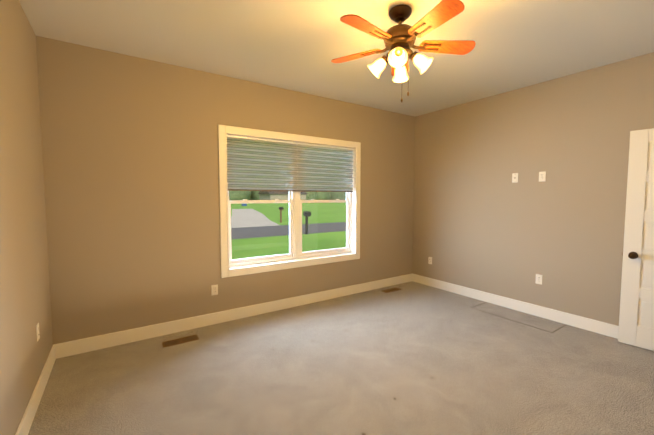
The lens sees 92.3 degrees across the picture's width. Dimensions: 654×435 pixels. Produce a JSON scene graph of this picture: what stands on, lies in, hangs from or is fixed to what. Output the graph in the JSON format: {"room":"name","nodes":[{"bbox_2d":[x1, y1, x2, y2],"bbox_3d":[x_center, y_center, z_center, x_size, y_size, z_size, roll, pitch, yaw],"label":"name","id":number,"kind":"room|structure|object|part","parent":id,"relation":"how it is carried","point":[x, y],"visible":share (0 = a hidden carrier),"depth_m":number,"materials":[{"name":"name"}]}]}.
{"room":"empty bedroom","nodes":[
{"label":"empty bedroom","id":0,"kind":"room"},
{"bbox_2d":[0,0,52,434],"bbox_3d":[-1.194,-0.010,0.754,0.150,2.740,4.820,-2,4,-34],"label":"wall","id":1,"kind":"structure","parent":0,"point":[25,304],"depth_m":1.97,"materials":[{"name":"beige paint"}]},
{"bbox_2d":[15,345,55,434],"bbox_3d":[-1.121,1.290,0.875,0.016,0.130,4.504,-2,4,-34],"label":"baseboard","id":2,"kind":"structure","parent":1,"relation":"attached to","point":[25,424],"depth_m":2.09,"materials":[{"name":"white paint"}]},
{"bbox_2d":[36,323,39,341],"bbox_3d":[-2.066,0.819,2.247,0.008,0.115,0.070,-2,4,-34],"label":"electrical outlet","id":3,"kind":"object","parent":1,"relation":"attached to","point":[37,331],"visible":1,"depth_m":2.23,"materials":[{"name":"white plastic"}]},
{"bbox_2d":[36,36,414,343],"bbox_3d":[-0.515,-0.213,4.019,4.630,2.740,0.150,-2,4,-34],"label":"wall","id":4,"kind":"structure","parent":0,"point":[130,152],"depth_m":3.16,"materials":[{"name":"beige paint"}]},
{"bbox_2d":[211,284,217,294],"bbox_3d":[-1.249,0.806,3.493,0.070,0.115,0.008,-2,4,-34],"label":"electrical outlet","id":5,"kind":"object","parent":4,"relation":"attached to","point":[214,289],"visible":1,"depth_m":3.49,"materials":[{"name":"white plastic"}]},
{"bbox_2d":[53,273,412,358],"bbox_3d":[-0.469,1.093,4.032,4.630,0.130,0.016,-2,4,-34],"label":"baseboard","id":6,"kind":"structure","parent":4,"relation":"attached to","point":[73,347],"depth_m":3.45,"materials":[{"name":"white paint"}]},
{"bbox_2d":[218,124,360,277],"bbox_3d":[-0.392,-0.205,4.088,2.008,1.693,0.165,-2,4,-34],"label":"window","id":7,"kind":"structure","parent":4,"relation":"in","point":[225,272],"depth_m":3.87,"materials":[{"name":"white paint"}]},
{"bbox_3d":[-1.154,-0.168,3.489,0.074,1.693,0.020,-2,4,-34],"label":"casing","id":8,"kind":"part","parent":7,"relation":"part of","materials":[{"name":"white paint"}]},
{"bbox_2d":[225,133,228,270],"bbox_3d":[-1.118,-0.169,3.511,0.014,1.545,0.024,-2,4,-34],"label":"bead","id":9,"kind":"object","parent":7,"relation":"attached to","point":[227,199],"visible":0.73,"depth_m":3.50,"materials":[{"name":"white paint"}]},
{"bbox_3d":[-0.804,0.155,3.878,0.769,0.669,0.004,-2,4,-34],"label":"glass","id":10,"kind":"part","parent":7,"relation":"part of","materials":[{"name":"clear glass"}]},
{"bbox_2d":[227,134,297,143],"bbox_3d":[-0.763,-0.933,3.772,0.912,0.024,0.036,-2,4,-34],"label":"blind headrail","id":11,"kind":"object","parent":7,"relation":"attached to","point":[236,136],"visible":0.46,"depth_m":3.74,"materials":[{"name":"white plastic"}]},
{"bbox_2d":[227,137,297,189],"bbox_3d":[-0.762,-0.628,3.791,0.912,0.592,0.030,-2,4,-34],"label":"window blind","id":12,"kind":"object","parent":7,"relation":"attached to","point":[252,164],"visible":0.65,"depth_m":3.77,"materials":[{"name":"plastic"}]},
{"bbox_2d":[228,189,297,267],"bbox_3d":[-0.787,-0.191,3.852,0.916,1.521,0.116,-2,4,-34],"label":"window unit","id":13,"kind":"structure","parent":7,"relation":"attached to","point":[290,255],"depth_m":3.90,"materials":[{"name":"white plastic"}]},
{"bbox_3d":[-0.819,-0.548,3.856,0.773,0.688,0.004,-2,4,-34],"label":"upper window glass","id":14,"kind":"part","parent":13,"relation":"part of","materials":[{"name":"clear glass"}]},
{"bbox_3d":[-0.763,-0.327,3.810,0.912,0.013,0.033,-2,4,-34],"label":"window blind bottom rail","id":15,"kind":"part","parent":13,"relation":"part of","materials":[{"name":"grey plastic"}]},
{"bbox_2d":[225,132,356,147],"bbox_3d":[-0.350,-0.967,3.978,1.864,0.014,0.024,-2,4,-34],"label":"bead","id":16,"kind":"object","parent":7,"relation":"attached to","point":[288,139],"visible":0.88,"depth_m":3.88,"materials":[{"name":"white paint"}]},
{"bbox_3d":[-0.352,-1.009,3.978,1.860,0.074,0.020,-2,4,-34],"label":"top window casing","id":17,"kind":"part","parent":7,"relation":"part of","materials":[{"name":"beige wood"}]},
{"bbox_3d":[-0.381,-0.969,4.024,1.836,0.012,0.085,-2,4,-34],"label":"top window jamb","id":18,"kind":"part","parent":7,"relation":"part of","materials":[{"name":"beige wood"}]},
{"bbox_3d":[-0.352,0.606,4.078,1.860,0.074,0.020,-2,4,-34],"label":"casing","id":19,"kind":"part","parent":7,"relation":"part of","materials":[{"name":"white paint"}]},
{"bbox_2d":[229,253,355,270],"bbox_3d":[-0.350,0.565,4.074,1.864,0.014,0.024,-2,4,-34],"label":"bead","id":20,"kind":"object","parent":7,"relation":"attached to","point":[289,262],"visible":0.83,"depth_m":3.97,"materials":[{"name":"white paint"}]},
{"bbox_3d":[-0.022,0.123,4.404,0.769,0.669,0.004,-2,4,-34],"label":"glass","id":21,"kind":"part","parent":7,"relation":"part of","materials":[{"name":"clear glass"}]},
{"bbox_2d":[297,142,353,149],"bbox_3d":[-0.003,-0.965,4.283,0.912,0.024,0.036,-2,4,-34],"label":"blind headrail","id":22,"kind":"object","parent":7,"relation":"attached to","point":[325,146],"visible":0.69,"depth_m":4.24,"materials":[{"name":"white plastic"}]},
{"bbox_2d":[297,144,353,190],"bbox_3d":[-0.002,-0.660,4.301,0.912,0.592,0.030,-2,4,-34],"label":"window blind","id":23,"kind":"object","parent":7,"relation":"attached to","point":[324,169],"visible":1,"depth_m":4.28,"materials":[{"name":"plastic"}]},
{"bbox_2d":[297,148,354,258],"bbox_3d":[-0.011,-0.222,4.356,0.928,1.545,0.145,-2,4,-34],"label":"window unit","id":24,"kind":"structure","parent":7,"relation":"attached to","point":[316,253],"depth_m":4.52,"materials":[{"name":"white plastic"}]},
{"bbox_3d":[-0.037,-0.581,4.382,0.773,0.688,0.004,-2,4,-34],"label":"upper window glass","id":25,"kind":"part","parent":24,"relation":"part of","materials":[{"name":"clear glass"}]},
{"bbox_3d":[-0.003,-0.359,4.321,0.912,0.013,0.033,-2,4,-34],"label":"window blind bottom rail","id":26,"kind":"part","parent":24,"relation":"part of","materials":[{"name":"grey plastic"}]},
{"bbox_2d":[355,148,356,253],"bbox_3d":[0.417,-0.234,4.542,0.014,1.545,0.024,-2,4,-34],"label":"bead","id":27,"kind":"object","parent":7,"relation":"attached to","point":[355,195],"visible":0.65,"depth_m":4.53,"materials":[{"name":"white paint"}]},
{"bbox_3d":[0.451,-0.235,4.567,0.074,1.693,0.020,-2,4,-34],"label":"casing","id":28,"kind":"part","parent":7,"relation":"part of","materials":[{"name":"white paint"}]},
{"bbox_2d":[19,0,653,116],"bbox_3d":[0.789,-1.535,1.996,4.930,0.150,4.820,-2,4,-34],"label":"ceiling","id":29,"kind":"structure","parent":0,"point":[297,45],"depth_m":2.65,"materials":[{"name":"white paint"}]},
{"bbox_2d":[331,0,475,102],"bbox_3d":[0.510,-1.144,2.235,1.049,0.660,1.058,-2,4,-34],"label":"ceiling fan","id":30,"kind":"object","parent":29,"relation":"hanging from","point":[399,39],"visible":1,"depth_m":2.18,"materials":[{"name":"brown wood"}]},
{"bbox_3d":[0.220,-1.251,2.435,0.261,0.037,0.391,-2,4,-34],"label":"blade","id":31,"kind":"part","parent":30,"relation":"part of","materials":[{"name":"brown wood"}]},
{"bbox_3d":[0.263,-1.225,2.023,0.407,0.037,0.167,-2,4,-34],"label":"blade","id":32,"kind":"part","parent":30,"relation":"part of","materials":[{"name":"brown wood"}]},
{"bbox_3d":[0.358,-1.098,2.312,0.131,0.139,0.135,-2,4,-34],"label":"lamp shade","id":33,"kind":"part","parent":30,"relation":"part of","materials":[{"name":"white glass"}]},
{"bbox_2d":[381,55,388,63],"bbox_3d":[0.432,-1.153,2.288,0.077,0.066,0.081,-2,4,-34],"label":"socket","id":34,"kind":"object","parent":30,"relation":"attached to","point":[384,59],"depth_m":2.27,"materials":[{"name":"brown metal"}]},
{"bbox_3d":[0.478,-1.085,2.103,0.135,0.139,0.131,-2,4,-34],"label":"lamp shade","id":35,"kind":"part","parent":30,"relation":"part of","materials":[{"name":"white glass"}]},
{"bbox_2d":[394,46,402,56],"bbox_3d":[0.498,-1.145,2.173,0.081,0.066,0.077,-2,4,-34],"label":"bulb","id":36,"kind":"object","parent":30,"relation":"attached to","point":[398,52],"depth_m":2.16,"materials":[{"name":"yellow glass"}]},
{"bbox_3d":[0.602,-1.261,2.600,0.346,0.037,0.333,-2,4,-34],"label":"blade","id":37,"kind":"part","parent":30,"relation":"part of","materials":[{"name":"brown wood"}]},
{"bbox_3d":[0.568,-1.105,2.431,0.135,0.139,0.131,-2,4,-34],"label":"lamp shade","id":38,"kind":"part","parent":30,"relation":"part of","materials":[{"name":"white glass"}]},
{"bbox_2d":[410,51,417,60],"bbox_3d":[0.613,-1.149,2.239,0.077,0.066,0.081,-2,4,-34],"label":"socket","id":39,"kind":"object","parent":30,"relation":"attached to","point":[413,56],"depth_m":2.21,"materials":[{"name":"brown metal"}]},
{"bbox_3d":[0.687,-1.092,2.222,0.131,0.139,0.135,-2,4,-34],"label":"lamp shade","id":40,"kind":"part","parent":30,"relation":"part of","materials":[{"name":"white glass"}]},
{"bbox_3d":[0.654,-1.219,1.933,0.189,0.037,0.406,-2,4,-34],"label":"blade","id":41,"kind":"part","parent":30,"relation":"part of","materials":[{"name":"brown wood"}]},
{"bbox_3d":[0.873,-1.241,2.285,0.384,0.037,0.280,-2,4,-34],"label":"blade","id":42,"kind":"part","parent":30,"relation":"part of","materials":[{"name":"brown wood"}]},
{"bbox_2d":[28,281,653,434],"bbox_3d":[0.789,1.374,2.178,4.930,0.200,4.820,-2,4,-34],"label":"floor","id":43,"kind":"structure","parent":0,"point":[494,374],"depth_m":2.47,"materials":[{"name":"carpet"}]},
{"bbox_2d":[162,334,198,347],"bbox_3d":[-1.441,1.213,3.091,0.320,0.006,0.120,-2,4,-34],"label":"floor vent","id":44,"kind":"object","parent":43,"relation":"in","point":[179,341],"visible":1,"depth_m":3.09,"materials":[{"name":"brown metal"}]},
{"bbox_2d":[269,329,437,434],"bbox_3d":[0.204,1.245,2.627,0.930,0.001,1.352,-2,4,-34],"label":"stains","id":45,"kind":"object","parent":43,"relation":"on","point":[390,399],"visible":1,"depth_m":2.24,"materials":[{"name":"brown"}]},
{"bbox_2d":[382,287,401,292],"bbox_3d":[0.984,1.107,4.787,0.320,0.006,0.120,-2,4,-34],"label":"floor vent","id":46,"kind":"object","parent":43,"relation":"in","point":[391,290],"visible":1,"depth_m":4.76,"materials":[{"name":"brown metal"}]},
{"bbox_2d":[471,302,566,332],"bbox_3d":[2.256,1.175,3.762,0.384,0.001,0.915,-2,4,-34],"label":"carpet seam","id":47,"kind":"object","parent":43,"relation":"on","point":[519,322],"visible":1,"depth_m":3.55,"materials":[{"name":"grey carpet"}]},
{"bbox_2d":[412,52,653,325],"bbox_3d":[2.771,-0.176,3.418,0.150,2.740,4.820,-2,4,-34],"label":"wall","id":48,"kind":"structure","parent":0,"point":[482,222],"depth_m":3.70,"materials":[{"name":"beige paint"}]},
{"bbox_2d":[512,173,517,182],"bbox_3d":[2.334,-0.492,3.901,0.016,0.115,0.070,-2,4,-34],"label":"outlet","id":49,"kind":"object","parent":48,"relation":"attached to","point":[514,177],"visible":1,"depth_m":3.90,"materials":[{"name":"white plastic"}]},
{"bbox_2d":[412,274,618,338],"bbox_3d":[2.707,1.130,3.447,0.016,0.130,4.504,-2,4,-34],"label":"baseboard","id":50,"kind":"structure","parent":48,"relation":"attached to","point":[596,326],"depth_m":3.82,"materials":[{"name":"white paint"}]},
{"bbox_2d":[535,274,541,284],"bbox_3d":[2.510,0.732,3.722,0.008,0.115,0.070,-2,4,-34],"label":"electrical outlet","id":51,"kind":"object","parent":48,"relation":"attached to","point":[538,279],"visible":1,"depth_m":3.72,"materials":[{"name":"white plastic"}]},
{"bbox_2d":[539,171,545,181],"bbox_3d":[2.505,-0.476,3.655,0.008,0.115,0.070,-2,4,-34],"label":"outlet","id":52,"kind":"object","parent":48,"relation":"attached to","point":[542,176],"visible":1,"depth_m":3.65,"materials":[{"name":"white plastic"}]},
{"bbox_2d":[618,128,653,350],"bbox_3d":[3.096,0.219,2.688,0.169,2.018,0.810,-3,5,-38],"label":"door","id":53,"kind":"structure","parent":48,"relation":"in","point":[636,320],"depth_m":2.91,"materials":[{"name":"white paint"}]},
{"bbox_3d":[2.849,0.356,2.927,0.068,0.068,0.068,-3,5,-38],"label":"knob","id":54,"kind":"part","parent":53,"relation":"part of","materials":[{"name":"brown metal"}]},
{"label":"outside","id":55,"kind":"structure","parent":0,"visible":0},
{"bbox_2d":[231,203,346,259],"bbox_3d":[-33.386,-2.879,76.303,150.000,0.050,155.630,-2,4,-34],"label":"lawn","id":56,"kind":"structure","parent":55,"point":[327,215],"depth_m":15.14,"materials":[{"name":"green plant"}]},
{"bbox_2d":[231,209,278,227],"bbox_3d":[-9.458,-0.431,36.450,13.900,0.001,32.600,-2,4,-34],"label":"driveway","id":57,"kind":"structure","parent":56,"relation":"on","point":[264,222],"depth_m":26.81,"materials":[{"name":"concrete"}]},
{"bbox_2d":[259,194,305,199],"bbox_3d":[-16.265,-6.933,115.157,14.000,3.200,10.000,-2,4,-34],"label":"wall","id":58,"kind":"structure","parent":56,"relation":"on","point":[276,196],"depth_m":110.00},
{"bbox_2d":[258,191,306,193],"bbox_3d":[-16.265,-9.927,114.970,15.000,2.800,11.000,-2,4,-34],"label":"roof","id":59,"kind":"structure","parent":58,"relation":"on","point":[269,192],"depth_m":109.94,"materials":[{"name":"grey"}]},
{"bbox_2d":[304,215,310,234],"bbox_3d":[-1.009,0.340,15.939,0.100,1.050,0.520,-2,4,-34],"label":"mailbox post","id":60,"kind":"object","parent":56,"relation":"on","point":[306,221],"depth_m":15.94,"materials":[{"name":"black wood"}]},
{"bbox_2d":[303,211,310,214],"bbox_3d":[-1.003,-0.226,15.895,0.170,0.185,0.500,-2,4,-34],"label":"box","id":61,"kind":"object","parent":60,"relation":"on","point":[306,212],"depth_m":15.79,"materials":[{"name":"black metal"}]},
{"bbox_2d":[231,222,346,238],"bbox_3d":[3.129,0.481,22.169,150.000,0.032,5.200,-2,4,-34],"label":"street","id":62,"kind":"structure","parent":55,"point":[266,231],"depth_m":17.81,"materials":[{"name":"grey asphalt"}]},
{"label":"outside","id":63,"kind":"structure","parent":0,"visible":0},
{"bbox_2d":[229,191,345,199],"bbox_3d":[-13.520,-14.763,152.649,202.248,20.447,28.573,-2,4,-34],"label":"tree","id":64,"kind":"object","parent":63,"point":[311,195],"depth_m":150.26,"materials":[{"name":"green plant"}]}
]}

